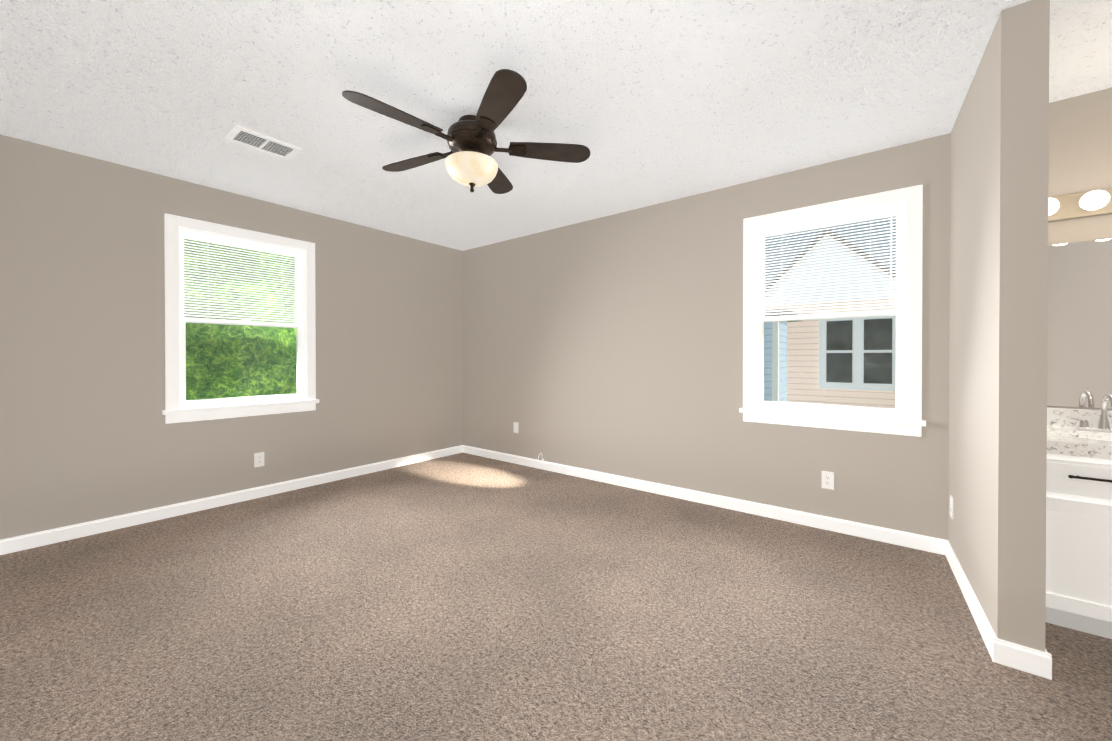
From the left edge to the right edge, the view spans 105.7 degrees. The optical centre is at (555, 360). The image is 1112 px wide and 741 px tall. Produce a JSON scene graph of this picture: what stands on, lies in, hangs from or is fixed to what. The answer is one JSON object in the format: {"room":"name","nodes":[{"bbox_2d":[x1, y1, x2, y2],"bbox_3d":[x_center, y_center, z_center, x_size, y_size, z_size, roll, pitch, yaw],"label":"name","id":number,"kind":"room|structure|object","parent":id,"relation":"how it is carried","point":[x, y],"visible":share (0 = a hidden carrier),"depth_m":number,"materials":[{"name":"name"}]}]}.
{"room":"empty bedroom","nodes":[
{"label":"empty bedroom","id":0,"kind":"room"},
{"bbox_2d":[0,134,462,539],"bbox_3d":[-2.302,-0.099,3.742,0.150,2.440,3.900,0,0,38],"label":"wall","id":1,"kind":"structure","parent":0,"point":[87,434],"depth_m":2.94,"materials":[{"name":"beige paint"}]},
{"bbox_2d":[0,445,463,554],"bbox_3d":[-2.198,1.077,3.750,0.014,0.088,3.390,0,0,38],"label":"baseboard","id":2,"kind":"structure","parent":1,"relation":"attached to","point":[37,539],"depth_m":3.12,"materials":[{"name":"white wood"}]},
{"bbox_2d":[162,213,318,423],"bbox_3d":[-2.530,-0.299,3.437,0.228,1.496,1.036,0,0,38],"label":"window","id":3,"kind":"structure","parent":1,"relation":"in","point":[179,408],"depth_m":3.31,"materials":[{"name":"white wood"}]},
{"bbox_2d":[181,229,302,325],"bbox_3d":[-2.490,-0.630,3.403,0.046,0.660,0.810,0,0,38],"label":"window blind","id":4,"kind":"object","parent":3,"relation":"attached to","point":[232,240],"visible":0.85,"depth_m":3.36,"materials":[{"name":"plastic"}]},
{"bbox_2d":[254,452,263,467],"bbox_3d":[-2.432,0.813,3.455,0.007,0.115,0.070,0,0,38],"label":"electrical outlet","id":5,"kind":"object","parent":1,"relation":"attached to","point":[258,459],"visible":1,"depth_m":3.45,"materials":[{"name":"white plastic"}]},
{"bbox_2d":[0,452,1111,740],"bbox_3d":[-0.175,1.181,2.046,5.600,0.100,3.950,0,0,38],"label":"floor","id":6,"kind":"structure","parent":0,"point":[462,596],"depth_m":1.77,"materials":[{"name":"carpet"}]},
{"bbox_2d":[1046,394,1111,638],"bbox_3d":[2.480,0.643,1.782,0.794,0.980,0.612,0,0,38],"label":"vanity cabinet","id":7,"kind":"object","parent":6,"relation":"on","point":[1079,528],"visible":0.69,"depth_m":1.73,"materials":[{"name":"white wood"}]},
{"bbox_2d":[0,0,1111,250],"bbox_3d":[-0.175,-1.369,2.031,5.600,0.120,3.950,0,0,38],"label":"ceiling","id":8,"kind":"structure","parent":0,"point":[650,102],"depth_m":2.02,"materials":[{"name":"white paint"}]},
{"bbox_2d":[224,125,301,159],"bbox_3d":[-1.765,-1.308,2.550,0.225,0.010,0.335,0,0,38],"label":"ceiling vent","id":9,"kind":"object","parent":8,"relation":"in","point":[258,141],"visible":1,"depth_m":2.53,"materials":[{"name":"white metal"}]},
{"bbox_2d":[342,69,589,193],"bbox_3d":[-0.501,-1.117,2.302,1.264,0.388,1.252,0,0,38],"label":"ceiling fan","id":10,"kind":"object","parent":8,"relation":"hanging from","point":[470,162],"visible":1,"depth_m":2.21,"materials":[{"name":"brown wood"}]},
{"bbox_2d":[463,133,950,539],"bbox_3d":[0.999,-0.098,3.533,5.600,2.440,0.150,0,0,38],"label":"wall","id":11,"kind":"structure","parent":0,"point":[611,344],"depth_m":3.43,"materials":[{"name":"beige paint"}]},
{"bbox_2d":[513,422,517,432],"bbox_3d":[-0.434,0.726,4.563,0.070,0.115,0.007,0,0,38],"label":"electrical outlet","id":12,"kind":"object","parent":11,"relation":"attached to","point":[515,425],"visible":1,"depth_m":4.56,"materials":[{"name":"white plastic"}]},
{"bbox_2d":[464,445,939,553],"bbox_3d":[0.567,1.077,3.775,4.330,0.088,0.014,0,0,38],"label":"baseboard","id":13,"kind":"structure","parent":11,"relation":"attached to","point":[901,538],"depth_m":3.13,"materials":[{"name":"white wood"}]},
{"bbox_2d":[822,471,833,489],"bbox_3d":[1.807,0.797,2.803,0.070,0.115,0.007,0,0,38],"label":"electrical outlet","id":14,"kind":"object","parent":11,"relation":"attached to","point":[827,480],"visible":1,"depth_m":2.80,"materials":[{"name":"white plastic"}]},
{"bbox_2d":[739,184,925,436],"bbox_3d":[1.827,-0.296,2.870,1.036,1.496,0.228,0,0,38],"label":"window","id":15,"kind":"structure","parent":11,"relation":"in","point":[903,416],"depth_m":2.75,"materials":[{"name":"white wood"}]},
{"bbox_2d":[758,204,901,319],"bbox_3d":[1.795,-0.627,2.828,0.810,0.660,0.046,0,0,38],"label":"window blind","id":16,"kind":"object","parent":15,"relation":"attached to","point":[863,213],"visible":0.98,"depth_m":2.79,"materials":[{"name":"plastic"}]},
{"bbox_2d":[948,0,1049,651],"bbox_3d":[2.015,-0.088,1.971,0.168,2.440,1.050,0,0,38],"label":"wall","id":17,"kind":"structure","parent":0,"point":[999,188],"depth_m":1.57,"materials":[{"name":"beige paint"}]},
{"bbox_2d":[950,495,952,518],"bbox_3d":[2.200,0.814,2.346,0.007,0.115,0.070,0,0,36],"label":"electrical outlet","id":18,"kind":"object","parent":17,"relation":"attached to","point":[951,506],"visible":1,"depth_m":2.33,"materials":[{"name":"white plastic"}]},
{"bbox_2d":[940,539,1007,665],"bbox_3d":[1.946,1.087,1.998,0.062,0.088,1.024,0,0,38],"label":"baseboard","id":19,"kind":"structure","parent":17,"relation":"attached to","point":[997,648],"depth_m":1.80,"materials":[{"name":"white wood"}]},
{"bbox_2d":[1012,643,1051,679],"bbox_3d":[1.858,1.089,1.654,0.042,0.088,0.374,0,0,38],"label":"baseboard","id":20,"kind":"structure","parent":17,"relation":"attached to","point":[1022,658],"depth_m":1.52,"materials":[{"name":"white wood"}]},
{"bbox_2d":[1047,88,1111,409],"bbox_3d":[2.736,-0.089,2.022,1.000,2.440,0.080,0,0,38],"label":"wall","id":21,"kind":"structure","parent":0,"point":[1080,143],"depth_m":2.08,"materials":[{"name":"beige paint"}]},
{"bbox_2d":[1047,239,1111,408],"bbox_3d":[2.668,-0.176,2.018,0.784,0.815,0.006,0,0,38],"label":"vanity mirror","id":22,"kind":"object","parent":21,"relation":"attached to","point":[1079,353],"depth_m":2.08,"materials":[{"name":"white mirror"}]},
{"bbox_2d":[1048,188,1111,221],"bbox_3d":[2.626,-0.759,1.967,0.628,0.118,0.132,0,0,38],"label":"sconce","id":23,"kind":"object","parent":21,"relation":"attached to","point":[1083,204],"visible":0.6,"depth_m":2.05,"materials":[{"name":"brown"}]},
{"label":"outside","id":24,"kind":"structure","parent":0,"visible":0},
{"bbox_3d":[-1.131,4.213,5.137,120.000,0.200,120.000,0,0,38],"label":"ground","id":25,"kind":"structure","parent":24,"visible":0},
{"bbox_2d":[184,239,296,399],"bbox_3d":[-6.056,-0.229,8.528,6.622,8.426,5.283,0,0,38],"label":"tree","id":26,"kind":"object","parent":25,"relation":"on","point":[222,368],"depth_m":6.09,"materials":[{"name":"green plant"}]},
{"bbox_2d":[764,309,800,401],"bbox_3d":[2.652,1.541,10.542,5.850,5.080,1.700,0,0,38],"label":"house","id":27,"kind":"structure","parent":25,"relation":"on","point":[771,328],"depth_m":8.50,"materials":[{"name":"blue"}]},
{"bbox_2d":[765,229,895,407],"bbox_3d":[8.299,0.571,12.261,3.700,7.000,7.710,0,0,38],"label":"house","id":28,"kind":"structure","parent":25,"relation":"on","point":[813,338],"depth_m":9.36,"materials":[{"name":"beige"}]}
]}

